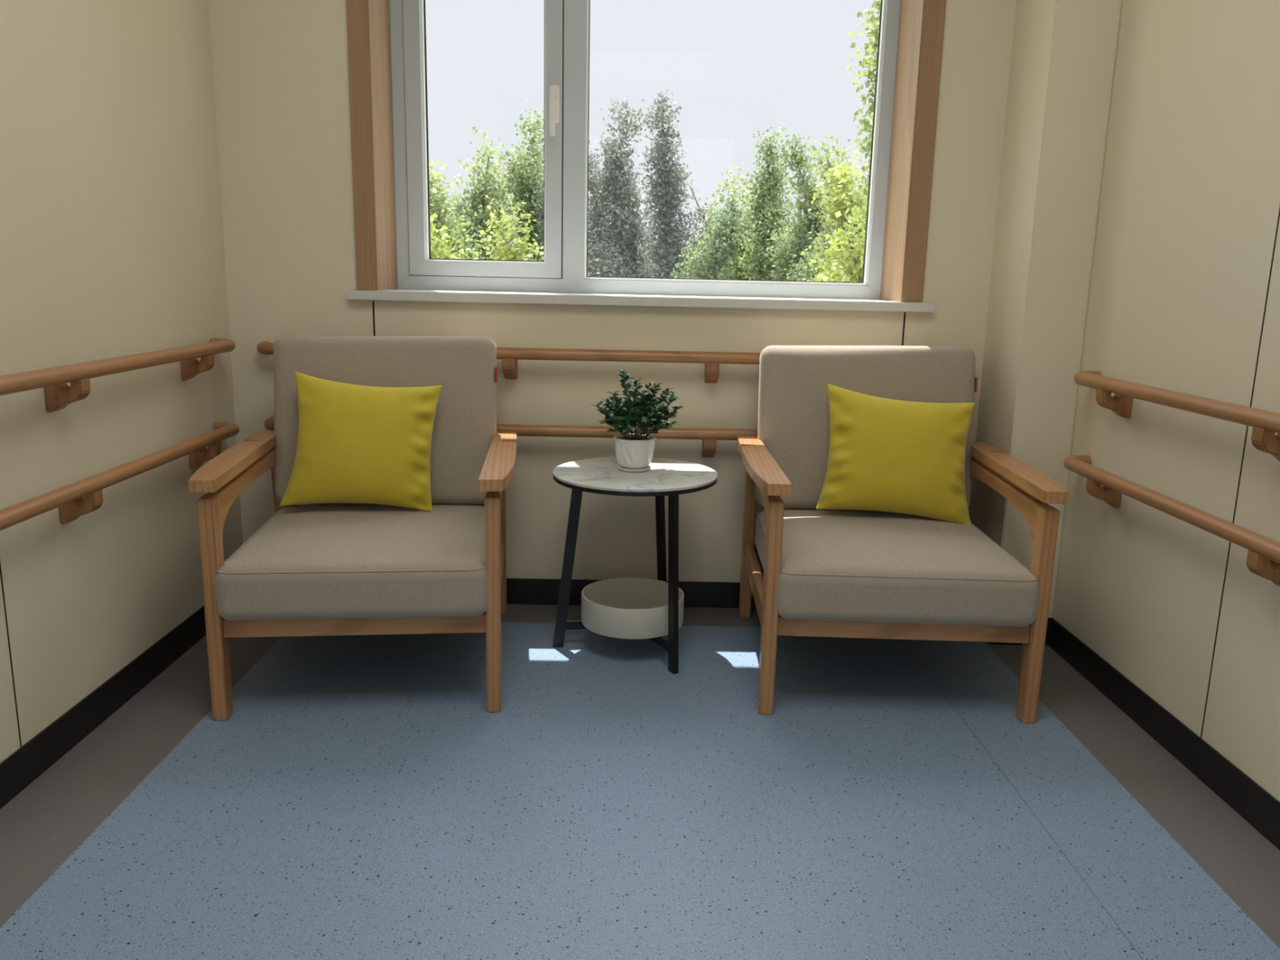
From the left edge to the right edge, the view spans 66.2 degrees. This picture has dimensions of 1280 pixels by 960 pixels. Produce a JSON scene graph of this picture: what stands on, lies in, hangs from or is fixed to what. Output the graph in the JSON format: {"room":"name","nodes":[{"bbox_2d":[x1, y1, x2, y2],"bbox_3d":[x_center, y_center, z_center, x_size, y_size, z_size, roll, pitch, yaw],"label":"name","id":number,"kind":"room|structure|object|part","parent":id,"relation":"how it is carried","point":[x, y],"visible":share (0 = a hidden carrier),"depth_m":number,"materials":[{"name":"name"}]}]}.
{"room":"care facility","nodes":[
{"label":"care facility","id":0,"kind":"room"},
{"bbox_2d":[0,0,243,763],"bbox_3d":[-1.379,-0.298,-0.063,0.100,2.950,6.625,1,12,-1],"label":"wall","id":1,"kind":"structure","parent":0,"point":[112,245],"depth_m":2.48,"materials":[{"name":"beige paint"}]},
{"bbox_2d":[0,605,206,808],"bbox_3d":[-1.355,1.041,0.268,0.008,0.094,6.525,1,12,-1],"label":"baseboard","id":2,"kind":"structure","parent":1,"relation":"attached to","point":[31,760],"depth_m":2.46,"materials":[{"name":"black"}]},
{"bbox_2d":[0,337,235,412],"bbox_3d":[-1.299,0.192,0.321,0.090,0.113,5.814,1,12,-1],"label":"handrail","id":3,"kind":"object","parent":1,"relation":"attached to","point":[58,394],"visible":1,"depth_m":2.29,"materials":[{"name":"brown wood"}]},
{"bbox_2d":[0,421,239,530],"bbox_3d":[-1.304,0.455,0.371,0.090,0.112,5.804,1,12,-1],"label":"handrail","id":4,"kind":"object","parent":1,"relation":"attached to","point":[70,502],"visible":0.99,"depth_m":2.34,"materials":[{"name":"brown wood"}]},
{"bbox_2d":[208,0,1016,582],"bbox_3d":[0.000,-1.015,3.397,2.925,2.900,0.415,1,12,-1],"label":"wall","id":5,"kind":"structure","parent":0,"point":[281,67],"depth_m":3.28,"materials":[{"name":"beige paint"}]},
{"bbox_2d":[346,0,397,290],"bbox_3d":[-0.886,-1.458,3.217,0.069,1.638,0.289,1,12,-1],"label":"trim","id":6,"kind":"structure","parent":5,"relation":"attached to","point":[368,21],"depth_m":3.20,"materials":[{"name":"brown wood"}]},
{"bbox_2d":[257,341,760,382],"bbox_3d":[-0.076,-0.380,3.271,2.394,0.113,0.090,1,12,-1],"label":"handrail","id":7,"kind":"object","parent":5,"relation":"attached to","point":[509,357],"visible":0.54,"depth_m":3.23,"materials":[{"name":"brown wood"}]},
{"bbox_3d":[-0.075,-0.415,3.263,2.394,0.041,0.088,1,12,-1],"label":"rail","id":8,"kind":"part","parent":7,"relation":"part of","materials":[{"name":"brown wood"}]},
{"bbox_2d":[264,416,757,457],"bbox_3d":[-0.076,-0.130,3.323,2.384,0.112,0.090,1,12,-1],"label":"handrail","id":9,"kind":"object","parent":5,"relation":"attached to","point":[708,437],"visible":0.25,"depth_m":3.28,"materials":[{"name":"brown wood"}]},
{"bbox_3d":[-0.076,-0.165,3.315,2.384,0.040,0.088,1,12,-1],"label":"rail","id":10,"kind":"part","parent":9,"relation":"part of","materials":[{"name":"brown wood"}]},
{"bbox_2d":[506,577,755,608],"bbox_3d":[-0.120,0.400,3.475,2.527,0.094,0.008,1,12,-1],"label":"baseboard","id":11,"kind":"structure","parent":5,"relation":"attached to","point":[519,591],"depth_m":3.47,"materials":[{"name":"black"}]},
{"bbox_2d":[346,0,935,312],"bbox_3d":[0.022,-1.400,3.261,1.942,1.610,0.375,1,12,-1],"label":"window","id":12,"kind":"structure","parent":5,"relation":"in","point":[561,277],"depth_m":3.44,"materials":[{"name":"white plastic"}]},
{"bbox_3d":[-0.539,-1.373,3.414,0.542,1.302,0.067,1,12,-1],"label":"sash","id":13,"kind":"part","parent":12,"relation":"part of","materials":[{"name":"grey plastic"}]},
{"bbox_3d":[-0.296,-1.271,3.377,0.034,0.173,0.052,1,12,-1],"label":"handle","id":14,"kind":"part","parent":12,"relation":"part of","materials":[{"name":"white plastic"}]},
{"bbox_3d":[0.006,-0.621,3.390,1.942,0.032,0.310,1,12,-1],"label":"sill","id":15,"kind":"part","parent":12,"relation":"part of","materials":[{"name":"white"}]},
{"bbox_2d":[880,0,946,302],"bbox_3d":[0.922,-1.423,3.242,0.071,1.638,0.289,1,12,-1],"label":"trim","id":16,"kind":"structure","parent":5,"relation":"attached to","point":[922,22],"depth_m":3.22,"materials":[{"name":"brown wood"}]},
{"bbox_2d":[0,604,1279,959],"bbox_3d":[-0.001,1.121,0.502,2.925,0.100,7.125,1,12,-1],"label":"floor","id":17,"kind":"structure","parent":0,"point":[358,797],"depth_m":2.12,"materials":[{"name":"blue plastic"}]},
{"bbox_2d":[187,335,516,720],"bbox_3d":[-0.771,0.076,2.863,0.816,0.949,0.847,0,12,-7],"label":"armchair","id":18,"kind":"object","parent":17,"relation":"on","point":[340,569],"visible":0.89,"depth_m":2.60,"materials":[{"name":"beige fabric"}]},
{"bbox_3d":[-1.080,0.329,2.500,0.038,0.588,0.064,0,12,-7],"label":"leg","id":19,"kind":"part","parent":18,"relation":"part of","materials":[{"name":"brown wood"}]},
{"bbox_3d":[-1.127,-0.063,2.750,0.083,0.031,0.769,0,12,-8],"label":"armrest","id":20,"kind":"part","parent":18,"relation":"part of","materials":[{"name":"brown wood"}]},
{"bbox_3d":[-1.164,0.174,3.211,0.038,0.598,0.119,0,12,-7],"label":"leg","id":21,"kind":"part","parent":18,"relation":"part of","materials":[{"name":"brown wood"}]},
{"bbox_2d":[215,504,488,620],"bbox_3d":[-0.765,0.211,2.818,0.680,0.163,0.704,0,12,-7],"label":"seat cushion","id":22,"kind":"object","parent":18,"relation":"on","point":[306,562],"depth_m":2.51,"materials":[{"name":"beige fabric"}]},
{"bbox_3d":[-0.733,0.375,2.547,0.662,0.050,0.026,0,12,-7],"label":"rail","id":23,"kind":"part","parent":18,"relation":"part of","materials":[{"name":"brown wood"}]},
{"bbox_2d":[279,371,442,511],"bbox_3d":[-0.842,-0.113,2.963,0.484,0.417,0.162,0,12,-8],"label":"throw pillow","id":24,"kind":"object","parent":18,"relation":"on","point":[363,444],"visible":1,"depth_m":2.92,"materials":[{"name":"yellow fabric"}]},
{"bbox_2d":[273,335,496,505],"bbox_3d":[-0.801,-0.189,3.110,0.684,0.532,0.185,0,12,-7],"label":"cushion","id":25,"kind":"object","parent":18,"relation":"on","point":[464,428],"depth_m":3.06,"materials":[{"name":"beige fabric"}]},
{"bbox_3d":[-0.385,0.328,2.581,0.038,0.588,0.064,0,12,-7],"label":"leg","id":26,"kind":"part","parent":18,"relation":"part of","materials":[{"name":"brown wood"}]},
{"bbox_3d":[-0.399,-0.064,2.836,0.083,0.031,0.769,0,12,-5],"label":"armrest","id":27,"kind":"part","parent":18,"relation":"part of","materials":[{"name":"brown wood"}]},
{"bbox_3d":[-0.430,0.306,2.963,0.024,0.063,0.705,0,12,-7],"label":"rail","id":28,"kind":"part","parent":18,"relation":"part of","materials":[{"name":"brown wood"}]},
{"bbox_3d":[-0.469,0.172,3.293,0.038,0.598,0.119,0,12,-7],"label":"leg","id":29,"kind":"part","parent":18,"relation":"part of","materials":[{"name":"brown wood"}]},
{"bbox_2d":[552,457,718,674],"bbox_3d":[-0.021,0.248,3.070,0.507,0.560,0.507,1,12,-1],"label":"side table","id":30,"kind":"object","parent":17,"relation":"on","point":[623,607],"visible":0.98,"depth_m":2.98,"materials":[{"name":"stone"}]},
{"bbox_3d":[-0.223,0.260,3.041,0.094,0.540,0.017,-1,12,-11],"label":"leg","id":31,"kind":"part","parent":30,"relation":"part of","materials":[{"name":"black metal"}]},
{"bbox_2d":[581,577,684,639],"bbox_3d":[-0.024,0.399,3.073,0.320,0.096,0.320,1,12,-1],"label":"basket","id":32,"kind":"object","parent":30,"relation":"on","point":[623,607],"depth_m":3.01,"materials":[{"name":"grey"}]},
{"bbox_2d":[589,369,683,472],"bbox_3d":[-0.006,-0.183,3.015,0.237,0.308,0.242,11,15,40],"label":"potted plant","id":33,"kind":"object","parent":30,"relation":"on","point":[634,451],"visible":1,"depth_m":2.99,"materials":[{"name":"green plant"}]},
{"bbox_3d":[-0.017,-0.087,3.031,0.131,0.093,0.131,1,12,-1],"label":"pot","id":34,"kind":"part","parent":33,"relation":"part of","materials":[{"name":"white ceramic"}]},
{"bbox_3d":[-0.006,-0.226,3.006,0.208,0.209,0.209,11,15,40],"label":"stem","id":35,"kind":"part","parent":33,"relation":"part of","materials":[{"name":"green plant"}]},
{"bbox_3d":[0.070,0.228,3.225,0.073,0.540,0.025,-9,15,-40],"label":"leg","id":36,"kind":"part","parent":30,"relation":"part of","materials":[{"name":"black metal"}]},
{"bbox_3d":[0.098,0.302,2.873,0.020,0.540,0.071,-3,13,-21],"label":"leg","id":37,"kind":"part","parent":30,"relation":"part of","materials":[{"name":"black metal"}]},
{"bbox_2d":[737,345,1069,723],"bbox_3d":[0.711,0.097,2.921,0.816,0.949,0.847,2,12,1],"label":"armchair","id":38,"kind":"object","parent":17,"relation":"on","point":[829,573],"visible":0.88,"depth_m":2.66,"materials":[{"name":"beige fabric"}]},
{"bbox_3d":[0.368,0.185,3.321,0.038,0.598,0.119,2,12,1],"label":"leg","id":39,"kind":"part","parent":38,"relation":"part of","materials":[{"name":"brown wood"}]},
{"bbox_3d":[0.356,0.318,2.989,0.024,0.063,0.705,2,12,1],"label":"rail","id":40,"kind":"part","parent":38,"relation":"part of","materials":[{"name":"brown wood"}]},
{"bbox_3d":[0.723,-0.043,3.240,0.652,0.567,0.120,2,12,1],"label":"frame","id":41,"kind":"part","parent":38,"relation":"part of","materials":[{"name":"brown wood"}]},
{"bbox_3d":[0.347,-0.053,2.860,0.083,0.031,0.769,1,12,0],"label":"armrest","id":42,"kind":"part","parent":38,"relation":"part of","materials":[{"name":"brown wood"}]},
{"bbox_3d":[0.346,0.339,2.605,0.038,0.588,0.064,2,12,1],"label":"leg","id":43,"kind":"part","parent":38,"relation":"part of","materials":[{"name":"brown wood"}]},
{"bbox_2d":[755,345,975,511],"bbox_3d":[0.724,-0.168,3.170,0.684,0.532,0.185,2,12,1],"label":"cushion","id":44,"kind":"object","parent":38,"relation":"on","point":[793,416],"depth_m":3.11,"materials":[{"name":"beige fabric"}]},
{"bbox_2d":[815,382,975,524],"bbox_3d":[0.791,-0.076,3.029,0.482,0.427,0.166,2,12,4],"label":"throw pillow","id":45,"kind":"object","parent":38,"relation":"on","point":[886,455],"visible":1,"depth_m":2.98,"materials":[{"name":"yellow fabric"}]},
{"bbox_2d":[755,509,1039,626],"bbox_3d":[0.706,0.232,2.876,0.680,0.163,0.704,2,12,1],"label":"seat cushion","id":46,"kind":"object","parent":38,"relation":"on","point":[834,567],"depth_m":2.55,"materials":[{"name":"beige fabric"}]},
{"bbox_3d":[0.695,0.395,2.603,0.662,0.050,0.026,2,12,1],"label":"rail","id":47,"kind":"part","parent":38,"relation":"part of","materials":[{"name":"brown wood"}]},
{"bbox_3d":[1.068,0.204,3.303,0.038,0.598,0.119,2,12,1],"label":"leg","id":48,"kind":"part","parent":38,"relation":"part of","materials":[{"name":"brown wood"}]},
{"bbox_3d":[1.079,-0.033,2.841,0.083,0.031,0.769,2,12,3],"label":"armrest","id":49,"kind":"part","parent":38,"relation":"part of","materials":[{"name":"brown wood"}]},
{"bbox_3d":[1.045,0.358,2.587,0.038,0.588,0.064,2,12,1],"label":"leg","id":50,"kind":"part","parent":38,"relation":"part of","materials":[{"name":"brown wood"}]},
{"bbox_2d":[968,0,1121,617],"bbox_3d":[1.270,-0.916,3.059,0.190,2.900,0.323,1,12,-1],"label":"wall","id":51,"kind":"structure","parent":0,"point":[1064,51],"depth_m":2.99,"materials":[{"name":"beige paint"}]},
{"bbox_2d":[1052,0,1279,801],"bbox_3d":[1.445,-0.244,-0.024,0.100,2.950,6.625,1,12,-1],"label":"wall","id":52,"kind":"structure","parent":0,"point":[1184,297],"depth_m":2.44,"materials":[{"name":"beige paint"}]},
{"bbox_2d":[988,617,1279,850],"bbox_3d":[1.266,1.092,0.300,0.198,0.094,6.517,1,12,-1],"label":"baseboard","id":53,"kind":"structure","parent":52,"relation":"attached to","point":[1246,797],"depth_m":2.45,"materials":[{"name":"black"}]},
{"bbox_2d":[1063,455,1279,586],"bbox_3d":[1.331,0.540,0.274,0.090,0.111,5.529,1,12,-1],"label":"handrail","id":54,"kind":"object","parent":52,"relation":"attached to","point":[1263,559],"visible":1,"depth_m":2.29,"materials":[{"name":"brown wood"}]},
{"bbox_2d":[1073,370,1279,461],"bbox_3d":[1.337,0.289,0.219,0.090,0.117,5.524,1,12,-1],"label":"handrail","id":55,"kind":"object","parent":52,"relation":"attached to","point":[1265,424],"visible":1,"depth_m":2.30,"materials":[{"name":"brown wood"}]},
{"bbox_3d":[1.337,0.254,0.212,0.088,0.045,5.524,1,12,-1],"label":"rail","id":56,"kind":"part","parent":55,"relation":"part of","materials":[{"name":"brown wood"}]},
{"label":"outside","id":57,"kind":"structure","parent":0,"visible":0},
{"label":"ground","id":58,"kind":"structure","parent":57,"visible":0},
{"bbox_2d":[428,158,494,259],"bbox_3d":[-2.605,-0.659,12.973,1.871,7.189,1.811,0,12,-8],"label":"poplar tree","id":59,"kind":"object","parent":58,"relation":"on","point":[441,206],"visible":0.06,"depth_m":12.64,"materials":[{"name":"green plant"}]},
{"bbox_2d":[430,213,494,259],"bbox_3d":[-2.026,0.176,11.213,1.798,6.304,1.833,1,12,-1],"label":"bushy tree","id":60,"kind":"object","parent":58,"relation":"on","point":[434,241],"visible":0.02,"depth_m":10.64,"materials":[{"name":"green plant"}]},
{"bbox_2d":[440,126,529,259],"bbox_3d":[-2.555,-1.328,14.941,1.929,7.702,1.897,9,14,32],"label":"poplar tree","id":61,"kind":"object","parent":58,"relation":"on","point":[478,200],"visible":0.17,"depth_m":14.42,"materials":[{"name":"green plant"}]},
{"bbox_2d":[464,139,540,257],"bbox_3d":[-2.169,-1.435,15.598,1.413,7.655,1.252,-4,13,-22],"label":"poplar tree","id":62,"kind":"object","parent":58,"relation":"on","point":[510,172],"visible":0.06,"depth_m":15.06,"materials":[{"name":"green plant"}]},
{"bbox_2d":[477,194,543,292],"bbox_3d":[-1.514,0.064,11.395,1.631,6.464,1.639,6,13,21],"label":"bushy tree","id":63,"kind":"object","parent":58,"relation":"on","point":[508,251],"visible":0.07,"depth_m":10.66,"materials":[{"name":"green plant"}]},
{"bbox_2d":[502,100,591,262],"bbox_3d":[-1.770,-1.802,15.905,2.060,8.262,1.714,3,12,6],"label":"poplar tree","id":64,"kind":"object","parent":58,"relation":"on","point":[531,178],"visible":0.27,"depth_m":15.18,"materials":[{"name":"green plant"}]},
{"bbox_2d":[587,139,629,275],"bbox_3d":[-0.860,-1.952,17.602,1.794,7.908,1.337,-1,12,-9],"label":"poplar tree","id":65,"kind":"object","parent":58,"relation":"on","point":[596,214],"visible":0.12,"depth_m":16.76,"materials":[{"name":"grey plant"}]},
{"bbox_2d":[587,95,663,294],"bbox_3d":[-0.377,-2.131,16.996,1.746,8.526,1.791,1,12,-1],"label":"poplar tree","id":66,"kind":"object","parent":58,"relation":"on","point":[619,191],"visible":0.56,"depth_m":16.25,"materials":[{"name":"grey plant"}]},
{"bbox_2d":[586,222,697,277],"bbox_3d":[-0.256,-1.959,20.185,3.222,6.892,2.972,6,13,22],"label":"bushy tree","id":67,"kind":"object","parent":58,"relation":"on","point":[686,231],"visible":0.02,"depth_m":19.16,"materials":[{"name":"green plant"}]},
{"bbox_2d":[635,88,706,278],"bbox_3d":[0.660,-2.423,17.828,1.708,8.802,1.794,-8,15,-37],"label":"poplar tree","id":68,"kind":"object","parent":58,"relation":"on","point":[664,219],"visible":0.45,"depth_m":17.21,"materials":[{"name":"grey plant"}]},
{"bbox_2d":[680,178,719,272],"bbox_3d":[0.941,-1.792,18.363,1.226,7.363,1.366,-9,15,-39],"label":"bushy tree","id":69,"kind":"object","parent":58,"relation":"on","point":[700,210],"visible":0.1,"depth_m":17.64,"materials":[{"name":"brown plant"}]},
{"bbox_2d":[644,230,767,279],"bbox_3d":[1.278,-1.761,19.990,2.586,6.645,2.437,4,12,15],"label":"bushy tree","id":70,"kind":"object","parent":58,"relation":"on","point":[735,270],"visible":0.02,"depth_m":18.46,"materials":[{"name":"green plant"}]},
{"bbox_2d":[659,161,757,297],"bbox_3d":[1.077,-1.369,16.118,1.676,7.457,1.655,6,13,20],"label":"poplar tree","id":71,"kind":"object","parent":58,"relation":"on","point":[710,266],"visible":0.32,"depth_m":15.40,"materials":[{"name":"green plant"}]},
{"bbox_2d":[725,173,763,279],"bbox_3d":[2.017,-2.138,19.573,1.890,7.593,2.129,4,12,11],"label":"poplar tree","id":72,"kind":"object","parent":58,"relation":"on","point":[744,212],"visible":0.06,"depth_m":18.73,"materials":[{"name":"green plant"}]},
{"bbox_2d":[736,122,799,280],"bbox_3d":[2.505,-2.187,18.070,1.833,8.320,1.892,-2,12,-16],"label":"poplar tree","id":73,"kind":"object","parent":58,"relation":"on","point":[766,211],"visible":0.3,"depth_m":17.39,"materials":[{"name":"green plant"}]},
{"bbox_2d":[763,127,837,280],"bbox_3d":[2.737,-1.803,16.892,1.614,8.062,1.760,-5,13,-27],"label":"poplar tree","id":74,"kind":"object","parent":58,"relation":"on","point":[811,222],"visible":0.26,"depth_m":16.31,"materials":[{"name":"green plant"}]},
{"bbox_2d":[786,136,867,281],"bbox_3d":[2.785,-1.243,15.116,1.619,7.693,1.667,5,12,19],"label":"poplar tree","id":75,"kind":"object","parent":58,"relation":"on","point":[837,149],"visible":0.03,"depth_m":14.51,"materials":[{"name":"green plant"}]},
{"bbox_2d":[800,135,867,281],"bbox_3d":[2.558,-0.717,13.116,1.587,7.470,1.459,12,16,42],"label":"poplar tree","id":76,"kind":"object","parent":58,"relation":"on","point":[837,202],"visible":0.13,"depth_m":12.76,"materials":[{"name":"green plant"}]},
{"bbox_2d":[810,170,868,299],"bbox_3d":[1.906,0.528,9.252,1.691,6.580,1.682,-4,13,-22],"label":"bushy tree","id":77,"kind":"object","parent":58,"relation":"on","point":[855,273],"visible":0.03,"depth_m":8.74,"materials":[{"name":"green plant"}]},
{"bbox_2d":[839,0,880,281],"bbox_3d":[2.547,-1.286,9.913,1.303,9.882,1.329,3,12,9],"label":"poplar tree","id":78,"kind":"object","parent":58,"relation":"on","point":[871,63],"visible":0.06,"depth_m":9.42,"materials":[{"name":"green plant"}]}
]}

